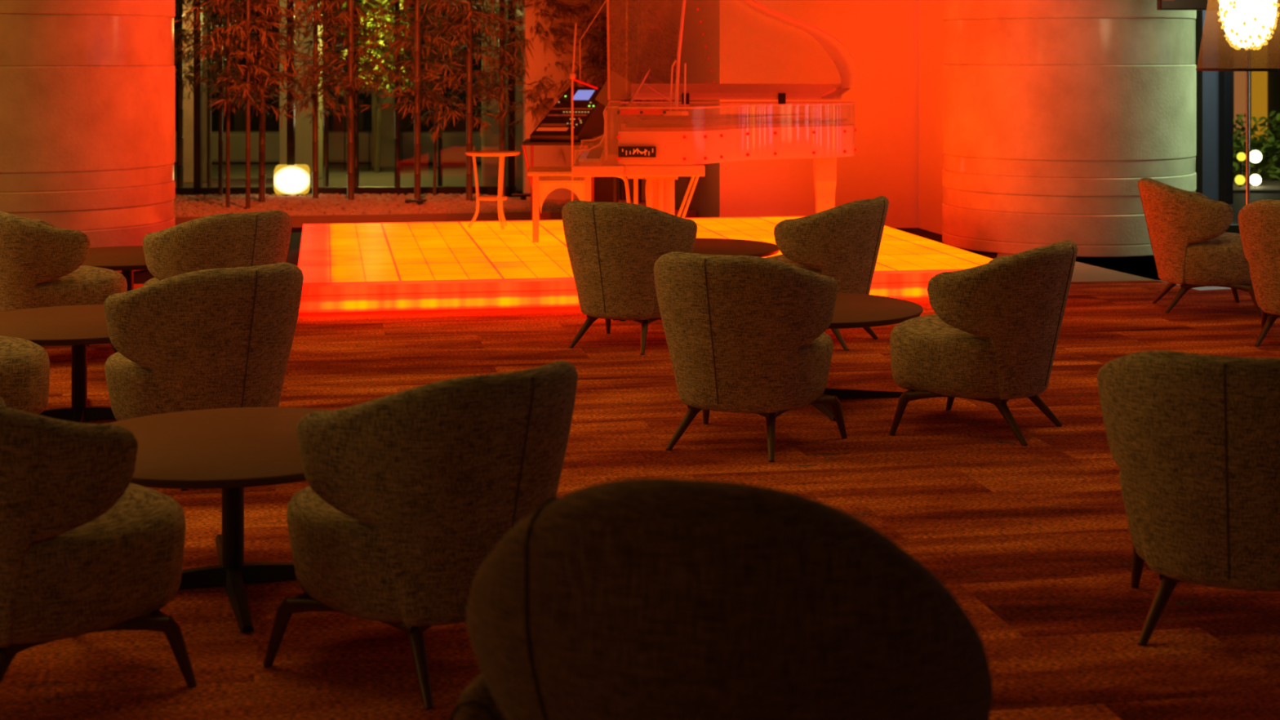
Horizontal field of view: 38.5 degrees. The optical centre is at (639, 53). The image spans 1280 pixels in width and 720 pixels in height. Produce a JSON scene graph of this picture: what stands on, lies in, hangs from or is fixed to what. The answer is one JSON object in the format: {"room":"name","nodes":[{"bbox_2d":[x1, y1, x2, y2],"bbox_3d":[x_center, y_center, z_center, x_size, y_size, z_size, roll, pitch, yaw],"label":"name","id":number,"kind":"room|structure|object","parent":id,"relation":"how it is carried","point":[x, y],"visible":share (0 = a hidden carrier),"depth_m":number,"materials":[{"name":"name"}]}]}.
{"room":"piano lounge","nodes":[
{"label":"piano lounge","id":0,"kind":"room"},
{"bbox_2d":[0,0,175,273],"bbox_3d":[-4.460,-0.550,13.500,2.012,4.200,2.012,0,0,0],"label":"column","id":1,"kind":"structure","parent":0,"point":[87,87],"depth_m":12.73,"materials":[{"name":"stone"}]},
{"bbox_2d":[523,0,670,200],"bbox_3d":[-0.287,-0.545,18.412,1.760,4.210,0.200,0,0,-10],"label":"wall","id":2,"kind":"structure","parent":0,"point":[542,53],"depth_m":18.22,"materials":[{"name":"paint"}]},
{"bbox_2d":[0,280,1279,719],"bbox_3d":[2.615,1.554,4.427,25.000,0.008,17.600,0,0,-10],"label":"floor","id":3,"kind":"structure","parent":0,"point":[1033,541],"depth_m":6.25,"materials":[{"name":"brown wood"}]},
{"bbox_2d":[0,335,49,414],"bbox_3d":[-2.637,1.161,6.939,0.762,0.792,0.751,0,0,-32],"label":"lounge chair","id":4,"kind":"object","parent":3,"relation":"on","point":[24,364],"visible":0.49,"depth_m":6.86,"materials":[{"name":"beige fabric"}]},
{"bbox_2d":[0,304,115,422],"bbox_3d":[-2.370,1.340,7.750,1.000,0.420,1.000,0,0,-15],"label":"coffee table","id":5,"kind":"object","parent":3,"relation":"on","point":[78,326],"visible":0.52,"depth_m":7.72,"materials":[{"name":"brown wood"}]},
{"bbox_2d":[0,210,127,353],"bbox_3d":[-2.997,1.161,9.289,0.762,0.792,0.751,0,0,-32],"label":"lounge chair","id":6,"kind":"object","parent":3,"relation":"on","point":[41,263],"visible":0.64,"depth_m":8.99,"materials":[{"name":"beige fabric"}]},
{"bbox_2d":[0,396,196,687],"bbox_3d":[-1.514,1.161,4.505,0.751,0.792,0.762,0,0,44],"label":"lounge chair","id":7,"kind":"object","parent":3,"relation":"on","point":[85,548],"visible":1,"depth_m":4.27,"materials":[{"name":"beige fabric"}]},
{"bbox_2d":[81,245,147,291],"bbox_3d":[-2.870,1.340,10.270,1.000,0.420,1.000,0,0,-5],"label":"coffee table","id":8,"kind":"object","parent":3,"relation":"on","point":[127,259],"visible":0.16,"depth_m":10.19,"materials":[{"name":"brown wood"}]},
{"bbox_2d":[102,262,303,490],"bbox_3d":[-1.626,1.161,6.835,0.751,0.792,0.762,0,0,-43],"label":"lounge chair","id":9,"kind":"object","parent":3,"relation":"on","point":[211,338],"visible":0.75,"depth_m":6.56,"materials":[{"name":"beige fabric"}]},
{"bbox_2d":[142,209,292,286],"bbox_3d":[-2.096,1.161,9.085,0.751,0.792,0.762,0,0,-43],"label":"lounge chair","id":10,"kind":"object","parent":3,"relation":"on","point":[245,239],"visible":0.41,"depth_m":8.78,"materials":[{"name":"beige fabric"}]},
{"bbox_2d":[107,407,333,632],"bbox_3d":[-1.190,1.340,5.360,1.000,0.420,1.000,0,0,-17],"label":"coffee table","id":11,"kind":"object","parent":3,"relation":"on","point":[231,450],"visible":0.45,"depth_m":5.32,"materials":[{"name":"brown wood"}]},
{"bbox_2d":[263,360,577,709],"bbox_3d":[-0.525,1.161,4.666,0.762,0.792,0.751,0,0,44],"label":"lounge chair","id":12,"kind":"object","parent":3,"relation":"on","point":[409,492],"visible":0.86,"depth_m":4.39,"materials":[{"name":"beige fabric"}]},
{"bbox_2d":[561,200,697,355],"bbox_3d":[-0.051,1.161,9.747,0.751,0.792,0.762,0,0,31],"label":"lounge chair","id":13,"kind":"object","parent":3,"relation":"on","point":[614,248],"visible":0.9,"depth_m":9.47,"materials":[{"name":"beige fabric"}]},
{"bbox_2d":[612,238,779,320],"bbox_3d":[0.320,1.340,10.720,1.000,0.420,1.000,0,0,-12],"label":"coffee table","id":14,"kind":"object","parent":3,"relation":"on","point":[702,246],"visible":0.27,"depth_m":10.66,"materials":[{"name":"brown wood"}]},
{"bbox_2d":[448,478,992,719],"bbox_3d":[0.149,1.100,3.073,0.881,0.910,0.740,0,0,14],"label":"armchair","id":15,"kind":"object","parent":3,"relation":"on","point":[640,598],"visible":1,"depth_m":2.73,"materials":[{"name":"brown fabric"}]},
{"bbox_2d":[653,251,847,462],"bbox_3d":[0.419,1.161,7.279,0.751,0.792,0.762,0,0,28],"label":"lounge chair","id":16,"kind":"object","parent":3,"relation":"on","point":[744,334],"visible":1,"depth_m":7.01,"materials":[{"name":"beige fabric"}]},
{"bbox_2d":[765,195,888,351],"bbox_3d":[0.963,1.161,9.870,0.762,0.792,0.751,0,0,28],"label":"lounge chair","id":17,"kind":"object","parent":3,"relation":"on","point":[842,242],"visible":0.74,"depth_m":9.56,"materials":[{"name":"beige fabric"}]},
{"bbox_2d":[811,292,923,420],"bbox_3d":[0.760,1.340,8.200,1.000,0.420,1.000,0,0,-8],"label":"coffee table","id":18,"kind":"object","parent":3,"relation":"on","point":[851,310],"visible":0.31,"depth_m":8.10,"materials":[{"name":"brown wood"}]},
{"bbox_2d":[888,240,1077,445],"bbox_3d":[1.421,1.161,7.560,0.763,0.792,0.751,0,0,31],"label":"lounge chair","id":19,"kind":"object","parent":3,"relation":"on","point":[992,336],"visible":1,"depth_m":7.29,"materials":[{"name":"beige fabric"}]},
{"bbox_2d":[1097,350,1279,646],"bbox_3d":[1.612,1.161,4.943,0.751,0.792,0.762,0,0,23],"label":"lounge chair","id":20,"kind":"object","parent":3,"relation":"on","point":[1193,439],"visible":1,"depth_m":4.69,"materials":[{"name":"beige fabric"}]},
{"bbox_2d":[1137,177,1261,316],"bbox_3d":[3.410,1.161,11.132,0.762,0.792,0.751,0,0,6],"label":"lounge chair","id":21,"kind":"object","parent":3,"relation":"on","point":[1192,247],"visible":0.92,"depth_m":10.87,"materials":[{"name":"beige fabric"}]},
{"bbox_2d":[1237,199,1279,346],"bbox_3d":[3.579,1.161,9.793,0.751,0.792,0.762,0,0,32],"label":"lounge chair","id":22,"kind":"object","parent":3,"relation":"on","point":[1259,221],"visible":1,"depth_m":9.68,"materials":[{"name":"beige fabric"}]},
{"bbox_2d":[670,0,712,217],"bbox_3d":[0.623,-0.545,17.431,0.300,4.210,2.050,0,0,-10],"label":"wall","id":23,"kind":"structure","parent":0,"point":[695,55],"depth_m":17.10,"materials":[{"name":"paint"}]},
{"bbox_2d":[174,209,697,227],"bbox_3d":[-2.613,1.502,16.465,6.370,0.105,0.050,0,0,-10],"label":"trim","id":24,"kind":"structure","parent":23,"relation":"attached to","point":[298,221],"depth_m":16.55,"materials":[{"name":"stone"}]},
{"bbox_2d":[712,0,918,227],"bbox_3d":[1.605,-0.545,16.408,1.887,4.210,0.300,0,0,-10],"label":"wall","id":25,"kind":"structure","parent":0,"point":[881,37],"depth_m":16.28,"materials":[{"name":"paint"}]},
{"bbox_2d":[918,0,943,234],"bbox_3d":[2.708,-0.545,15.862,0.250,4.210,1.097,0,0,-10],"label":"wall","id":26,"kind":"structure","parent":0,"point":[930,11],"depth_m":16.07,"materials":[{"name":"paint"}]},
{"bbox_2d":[942,0,1196,257],"bbox_3d":[3.480,-0.550,14.930,2.012,4.200,2.012,0,0,0],"label":"column","id":27,"kind":"structure","parent":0,"point":[1055,113],"depth_m":14.04,"materials":[{"name":"metal"}]},
{"bbox_2d":[996,253,1231,290],"bbox_3d":[4.255,1.553,12.826,4.206,0.010,2.577,0,0,26],"label":"floor","id":28,"kind":"structure","parent":0,"point":[1129,268],"depth_m":13.11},
{"bbox_2d":[1195,0,1279,204],"bbox_3d":[4.112,0.403,12.400,0.674,2.295,0.674,0,0,0],"label":"floor lamp","id":29,"kind":"object","parent":28,"relation":"on","point":[1248,25],"visible":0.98,"depth_m":12.19,"materials":[{"name":"fabric"}]},
{"bbox_2d":[1156,0,1214,9],"bbox_3d":[4.126,-1.276,13.594,0.560,1.910,0.112,0,0,0],"label":"header beam","id":30,"kind":"structure","parent":0,"point":[1161,4],"depth_m":13.55,"materials":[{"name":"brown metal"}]},
{"label":"outside","id":31,"kind":"structure","parent":0,"visible":0},
{"bbox_2d":[133,160,1279,313],"bbox_3d":[0.000,1.595,19.750,34.000,0.130,49.500,0,0,0],"label":"floor","id":32,"kind":"structure","parent":31,"point":[453,173],"depth_m":21.86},
{"bbox_2d":[182,0,207,183],"bbox_3d":[-5.269,-0.350,21.750,0.250,3.800,0.500,0,0,0],"label":"stone pillar","id":33,"kind":"structure","parent":32,"relation":"on","point":[188,106],"depth_m":21.50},
{"bbox_2d":[279,0,322,180],"bbox_3d":[-4.112,-0.350,22.250,0.448,3.800,0.500,0,0,0],"label":"stone pillar","id":34,"kind":"structure","parent":32,"relation":"on","point":[304,130],"depth_m":22.00,"materials":[{"name":"paint"}]},
{"bbox_2d":[173,0,481,131],"bbox_3d":[-2.500,-0.803,29.988,14.000,5.295,0.325,0,0,0],"label":"window","id":35,"kind":"structure","parent":32,"relation":"on","point":[237,122],"depth_m":29.85,"materials":[{"name":"clear glass"}]},
{"bbox_2d":[174,131,481,162],"bbox_3d":[-4.727,1.300,25.500,6.500,0.420,0.500,0,0,0],"label":"low wall","id":36,"kind":"structure","parent":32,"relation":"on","point":[454,143],"depth_m":25.25,"materials":[{"name":"stone"}]},
{"bbox_2d":[342,48,346,170],"bbox_3d":[-3.866,0.737,24.000,0.089,1.585,0.089,0,0,0],"label":"garden light","id":37,"kind":"object","parent":32,"relation":"on","point":[345,49],"visible":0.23,"depth_m":23.99,"materials":[{"name":"black metal"}]},
{"bbox_2d":[175,0,516,196],"bbox_3d":[-3.880,-0.550,18.885,5.205,4.200,0.100,0,0,-2],"label":"window","id":38,"kind":"structure","parent":32,"relation":"on","point":[197,188],"depth_m":18.85,"materials":[{"name":"brown metal"}]},
{"bbox_2d":[367,12,369,170],"bbox_3d":[-3.543,0.493,24.000,0.054,2.074,0.054,0,0,0],"label":"garden light","id":39,"kind":"object","parent":32,"relation":"on","point":[367,12],"visible":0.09,"depth_m":23.99,"materials":[{"name":"black metal"}]},
{"bbox_2d":[334,0,413,173],"bbox_3d":[-3.381,0.373,23.503,1.035,2.357,1.095,0,0,25],"label":"tree","id":40,"kind":"object","parent":32,"relation":"on","point":[377,148],"visible":0.19,"depth_m":23.47,"materials":[{"name":"green plant"}]},
{"bbox_2d":[371,0,395,167],"bbox_3d":[-3.449,-0.350,24.850,0.313,3.800,0.500,0,0,0],"label":"stone pillar","id":41,"kind":"structure","parent":32,"relation":"on","point":[387,127],"depth_m":24.60,"materials":[{"name":"paint"}]},
{"bbox_2d":[400,3,403,170],"bbox_3d":[-3.142,0.436,24.000,0.107,2.188,0.107,0,0,0],"label":"garden light","id":42,"kind":"object","parent":32,"relation":"on","point":[401,3],"visible":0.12,"depth_m":24.00,"materials":[{"name":"black metal"}]},
{"bbox_2d":[401,57,402,170],"bbox_3d":[-3.116,0.685,24.000,0.071,1.690,0.071,0,0,0],"label":"garden light","id":43,"kind":"object","parent":32,"relation":"on","point":[402,58],"visible":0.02,"depth_m":23.99,"materials":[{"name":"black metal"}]},
{"bbox_2d":[193,195,684,214],"bbox_3d":[-2.869,1.510,17.893,6.350,0.090,2.850,0,0,-10],"label":"floor","id":44,"kind":"structure","parent":32,"relation":"on","point":[513,197],"depth_m":18.16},
{"bbox_2d":[174,0,231,186],"bbox_3d":[-4.854,-0.598,19.261,1.247,4.185,1.175,0,0,36],"label":"bamboo","id":45,"kind":"object","parent":44,"relation":"on","point":[180,141],"visible":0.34,"depth_m":19.25,"materials":[{"name":"green plant"}]},
{"bbox_2d":[173,0,251,186],"bbox_3d":[-4.580,-0.598,19.406,1.278,4.185,1.179,0,0,32],"label":"bamboo","id":46,"kind":"object","parent":44,"relation":"on","point":[209,165],"visible":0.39,"depth_m":19.35,"materials":[{"name":"green plant"}]},
{"bbox_2d":[174,0,279,195],"bbox_3d":[-4.314,-0.598,18.673,1.278,4.185,1.143,0,0,-10],"label":"bamboo","id":47,"kind":"object","parent":44,"relation":"on","point":[223,17],"visible":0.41,"depth_m":18.63,"materials":[{"name":"green plant"}]},
{"bbox_2d":[174,0,293,207],"bbox_3d":[-3.867,-0.588,17.174,1.210,4.165,1.296,0,0,32],"label":"bamboo","id":48,"kind":"object","parent":44,"relation":"on","point":[226,49],"visible":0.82,"depth_m":17.20,"materials":[{"name":"green plant"}]},
{"bbox_2d":[184,0,306,208],"bbox_3d":[-3.628,-0.598,17.055,1.330,4.185,1.334,0,0,0],"label":"bamboo","id":49,"kind":"object","parent":44,"relation":"on","point":[246,90],"visible":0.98,"depth_m":17.05,"materials":[{"name":"green plant"}]},
{"bbox_2d":[204,0,328,202],"bbox_3d":[-3.638,-0.598,17.819,1.255,4.185,1.197,0,0,-20],"label":"bamboo","id":50,"kind":"object","parent":44,"relation":"on","point":[262,144],"visible":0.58,"depth_m":17.80,"materials":[{"name":"green plant"}]},
{"bbox_2d":[249,0,374,198],"bbox_3d":[-3.293,-0.598,18.295,1.303,4.185,1.140,0,0,0],"label":"bamboo","id":51,"kind":"object","parent":44,"relation":"on","point":[315,110],"visible":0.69,"depth_m":18.29,"materials":[{"name":"green plant"}]},
{"bbox_2d":[271,0,386,186],"bbox_3d":[-3.269,-0.598,19.210,1.216,4.185,1.165,0,0,35],"label":"bamboo","id":52,"kind":"object","parent":44,"relation":"on","point":[326,141],"visible":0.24,"depth_m":19.16,"materials":[{"name":"green plant"}]},
{"bbox_2d":[286,0,410,199],"bbox_3d":[-2.867,-0.598,18.102,1.337,4.185,1.159,0,0,-27],"label":"bamboo","id":53,"kind":"object","parent":44,"relation":"on","point":[348,20],"visible":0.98,"depth_m":18.12,"materials":[{"name":"green plant"}]},
{"bbox_2d":[294,0,414,186],"bbox_3d":[-2.933,-0.598,18.953,1.354,4.185,1.137,0,0,0],"label":"bamboo","id":54,"kind":"object","parent":44,"relation":"on","point":[356,41],"visible":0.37,"depth_m":18.98,"materials":[{"name":"green plant"}]},
{"bbox_2d":[340,0,463,186],"bbox_3d":[-2.500,-0.598,19.024,1.369,4.185,1.170,0,0,0],"label":"bamboo","id":55,"kind":"object","parent":44,"relation":"on","point":[397,5],"visible":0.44,"depth_m":18.98,"materials":[{"name":"green plant"}]},
{"bbox_2d":[174,192,646,217],"bbox_3d":[-2.922,1.460,17.840,6.089,0.049,2.812,0,0,-10],"label":"pebbles","id":56,"kind":"object","parent":44,"relation":"on","point":[209,204],"visible":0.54,"depth_m":17.52,"materials":[{"name":"grey gravel"}]},
{"bbox_2d":[273,164,310,195],"bbox_3d":[-3.578,1.305,18.850,0.360,0.310,0.360,0,0,-10],"label":"lantern","id":57,"kind":"object","parent":56,"relation":"on","point":[288,180],"visible":0.98,"depth_m":18.68,"materials":[{"name":"paper"}]},
{"bbox_2d":[404,199,426,202],"bbox_3d":[-2.162,1.420,17.681,0.200,0.020,0.140,0,0,0],"label":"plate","id":58,"kind":"object","parent":56,"relation":"on","point":[406,200],"visible":1,"depth_m":17.62,"materials":[{"name":"black metal"}]},
{"bbox_2d":[352,0,473,199],"bbox_3d":[-2.175,-0.598,17.948,1.302,4.185,1.167,0,0,-9],"label":"bamboo","id":59,"kind":"object","parent":44,"relation":"on","point":[415,68],"visible":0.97,"depth_m":17.96,"materials":[{"name":"green plant"}]},
{"bbox_2d":[384,0,485,186],"bbox_3d":[-2.155,-0.598,19.267,1.155,4.185,1.230,0,0,0],"label":"bamboo","id":60,"kind":"object","parent":44,"relation":"on","point":[439,166],"visible":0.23,"depth_m":19.25,"materials":[{"name":"green plant"}]},
{"bbox_2d":[377,0,496,195],"bbox_3d":[-2.057,-0.588,18.606,1.299,4.165,1.234,0,0,0],"label":"bamboo","id":61,"kind":"object","parent":44,"relation":"on","point":[435,117],"visible":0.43,"depth_m":18.64,"materials":[{"name":"green plant"}]},
{"bbox_2d":[404,0,524,200],"bbox_3d":[-1.670,-0.598,17.960,1.265,4.185,1.252,0,0,0],"label":"bamboo","id":62,"kind":"object","parent":44,"relation":"on","point":[468,58],"visible":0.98,"depth_m":17.96,"materials":[{"name":"green plant"}]},
{"bbox_2d":[438,0,528,195],"bbox_3d":[-1.404,-0.598,18.451,1.262,4.185,1.255,0,0,0],"label":"bamboo","id":63,"kind":"object","parent":44,"relation":"on","point":[501,54],"visible":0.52,"depth_m":18.45,"materials":[{"name":"green plant"}]},
{"bbox_2d":[451,0,523,109],"bbox_3d":[-1.411,-0.598,19.351,1.258,4.185,1.296,0,0,0],"label":"bamboo","id":64,"kind":"object","parent":44,"relation":"on","point":[517,11],"visible":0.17,"depth_m":19.41,"materials":[{"name":"green plant"}]},
{"bbox_2d":[511,193,530,199],"bbox_3d":[-1.169,1.465,18.061,0.200,0.170,0.060,0,0,0],"label":"spotlight","id":65,"kind":"object","parent":44,"relation":"on","point":[522,196],"visible":0.67,"depth_m":18.04,"materials":[{"name":"black metal"}]},
{"bbox_2d":[486,0,596,138],"bbox_3d":[-1.018,-0.588,18.282,1.242,4.165,1.213,0,0,0],"label":"bamboo","id":66,"kind":"object","parent":44,"relation":"on","point":[538,89],"visible":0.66,"depth_m":18.13,"materials":[{"name":"green plant"}]},
{"bbox_2d":[523,0,647,108],"bbox_3d":[-0.538,-0.598,18.255,1.322,4.185,1.260,0,0,0],"label":"bamboo","id":67,"kind":"object","parent":44,"relation":"on","point":[584,6],"visible":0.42,"depth_m":18.13,"materials":[{"name":"green plant"}]},
{"bbox_2d":[555,0,678,199],"bbox_3d":[-0.170,-0.598,18.205,1.334,4.185,1.283,0,0,0],"label":"bamboo","id":68,"kind":"object","parent":44,"relation":"on","point":[622,193],"visible":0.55,"depth_m":18.07,"materials":[{"name":"green plant"}]},
{"bbox_2d":[577,0,684,202],"bbox_3d":[-0.003,-0.598,18.072,1.172,4.185,1.232,0,0,-17],"label":"bamboo","id":69,"kind":"object","parent":44,"relation":"on","point":[637,31],"visible":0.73,"depth_m":18.01,"materials":[{"name":"green plant"}]},
{"bbox_2d":[481,0,523,192],"bbox_3d":[-1.476,-0.350,20.650,0.579,3.800,0.500,0,0,0],"label":"stone pillar","id":70,"kind":"structure","parent":32,"relation":"on","point":[490,140],"depth_m":20.40,"materials":[{"name":"paint"}]},
{"bbox_2d":[521,138,598,220],"bbox_3d":[-0.671,1.134,15.500,0.632,0.798,0.550,0,0,0],"label":"table","id":71,"kind":"object","parent":32,"relation":"on","point":[526,142],"visible":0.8,"depth_m":15.27,"materials":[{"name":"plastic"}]},
{"bbox_2d":[529,87,605,142],"bbox_3d":[-0.588,0.510,15.459,0.630,0.450,0.440,0,0,4],"label":"mixer","id":72,"kind":"object","parent":71,"relation":"on","point":[588,113],"visible":0.94,"depth_m":15.36,"materials":[{"name":"plastic"}]},
{"bbox_2d":[568,22,597,200],"bbox_3d":[-0.545,0.648,15.147,0.490,1.798,0.455,0,0,0],"label":"microphone stand","id":73,"kind":"object","parent":32,"relation":"on","point":[571,76],"visible":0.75,"depth_m":15.19,"materials":[{"name":"metal"}]},
{"bbox_2d":[579,0,606,187],"bbox_3d":[-0.438,0.518,15.600,0.385,2.063,0.240,0,0,0],"label":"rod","id":74,"kind":"object","parent":32,"relation":"on","point":[605,0],"visible":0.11,"depth_m":15.60,"materials":[{"name":"metal"}]},
{"bbox_2d":[588,109,617,202],"bbox_3d":[-0.324,0.950,16.195,0.260,1.200,0.310,0,0,0],"label":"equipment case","id":75,"kind":"object","parent":32,"relation":"on","point":[603,185],"visible":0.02,"depth_m":16.05,"materials":[{"name":"plastic"}]},
{"bbox_2d":[297,216,992,313],"bbox_3d":[-0.133,1.460,13.208,4.560,0.180,3.840,0,0,-10],"label":"stage","id":76,"kind":"object","parent":32,"relation":"on","point":[408,266],"visible":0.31,"depth_m":12.01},
{"bbox_2d":[465,150,519,226],"bbox_3d":[-1.153,1.069,14.350,0.430,0.599,0.430,0,0,0],"label":"side table","id":77,"kind":"object","parent":76,"relation":"on","point":[480,153],"visible":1,"depth_m":14.25,"materials":[{"name":"wood"}]},
{"bbox_2d":[478,195,507,200],"bbox_3d":[-1.153,1.133,14.350,0.230,0.025,0.229,0,0,0],"label":"shelf","id":78,"kind":"object","parent":77,"relation":"attached to","point":[487,197],"depth_m":14.28,"materials":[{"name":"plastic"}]},
{"bbox_2d":[527,166,591,242],"bbox_3d":[-0.579,1.113,13.550,0.500,0.515,0.620,0,0,-3],"label":"piano bench","id":79,"kind":"object","parent":76,"relation":"on","point":[558,175],"visible":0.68,"depth_m":13.32,"materials":[{"name":"wood"}]},
{"bbox_2d":[538,175,585,182],"bbox_3d":[-0.579,0.930,13.550,0.420,0.015,0.540,0,0,-3],"label":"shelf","id":80,"kind":"object","parent":79,"relation":"attached to","point":[542,179],"depth_m":13.48,"materials":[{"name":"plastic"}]},
{"bbox_2d":[595,71,631,202],"bbox_3d":[-0.196,0.752,14.240,0.294,1.231,0.294,0,0,45],"label":"tablet stand","id":81,"kind":"object","parent":76,"relation":"on","point":[620,87],"visible":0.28,"depth_m":14.19,"materials":[{"name":"grey plastic"}]},
{"bbox_2d":[572,0,856,217],"bbox_3d":[0.585,0.246,13.398,2.133,2.249,1.507,0,0,0],"label":"grand piano","id":82,"kind":"object","parent":76,"relation":"on","point":[661,145],"visible":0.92,"depth_m":13.39,"materials":[{"name":"plastic"}]},
{"bbox_2d":[1202,9,1218,200],"bbox_3d":[5.938,0.281,19.100,0.228,2.497,0.200,0,0,0],"label":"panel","id":83,"kind":"object","parent":32,"relation":"on","point":[1210,78],"visible":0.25,"depth_m":19.00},
{"bbox_2d":[1195,9,1239,233],"bbox_3d":[6.005,-0.550,15.275,2.848,4.200,0.170,0,0,0],"label":"window","id":84,"kind":"structure","parent":32,"relation":"on","point":[1233,228],"depth_m":15.24,"materials":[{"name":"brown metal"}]},
{"bbox_2d":[1218,25,1232,204],"bbox_3d":[5.976,0.291,18.700,0.088,2.477,0.200,0,0,0],"label":"post","id":85,"kind":"object","parent":32,"relation":"on","point":[1225,77],"visible":0.57,"depth_m":18.60,"materials":[{"name":"black metal"}]},
{"bbox_2d":[1235,174,1244,186],"bbox_3d":[6.873,1.461,21.000,0.116,0.138,0.113,0,0,0],"label":"street light","id":86,"kind":"object","parent":32,"relation":"on","point":[1239,180],"visible":1,"depth_m":20.96,"materials":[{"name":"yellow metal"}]},
{"bbox_2d":[1249,174,1261,186],"bbox_3d":[7.048,1.458,21.000,0.131,0.145,0.127,0,0,0],"label":"street light","id":87,"kind":"object","parent":32,"relation":"on","point":[1255,180],"visible":0.99,"depth_m":20.96,"materials":[{"name":"white glass"}]},
{"bbox_2d":[1232,1,1279,160],"bbox_3d":[9.151,-0.350,26.260,3.400,3.800,0.580,0,0,0],"label":"shopfront","id":88,"kind":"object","parent":32,"relation":"on","point":[1264,86],"visible":0.24,"depth_m":25.97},
{"bbox_2d":[1232,111,1279,179],"bbox_3d":[7.942,1.159,22.405,1.961,1.005,1.054,0,0,0],"label":"hedge","id":89,"kind":"object","parent":32,"relation":"on","point":[1265,169],"visible":0.63,"depth_m":22.21,"materials":[{"name":"green plant"}]},
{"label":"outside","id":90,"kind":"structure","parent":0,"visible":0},
{"bbox_2d":[1249,150,1262,186],"bbox_3d":[7.048,1.321,21.000,0.145,0.418,0.141,0,0,0],"label":"street light","id":91,"kind":"object","parent":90,"point":[1255,156],"visible":0.94,"depth_m":20.96,"materials":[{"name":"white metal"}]},
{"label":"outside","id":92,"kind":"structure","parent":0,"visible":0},
{"bbox_2d":[1236,152,1245,186],"bbox_3d":[6.888,1.332,21.000,0.102,0.397,0.099,0,0,0],"label":"street light","id":93,"kind":"object","parent":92,"point":[1241,157],"visible":0.99,"depth_m":20.98,"materials":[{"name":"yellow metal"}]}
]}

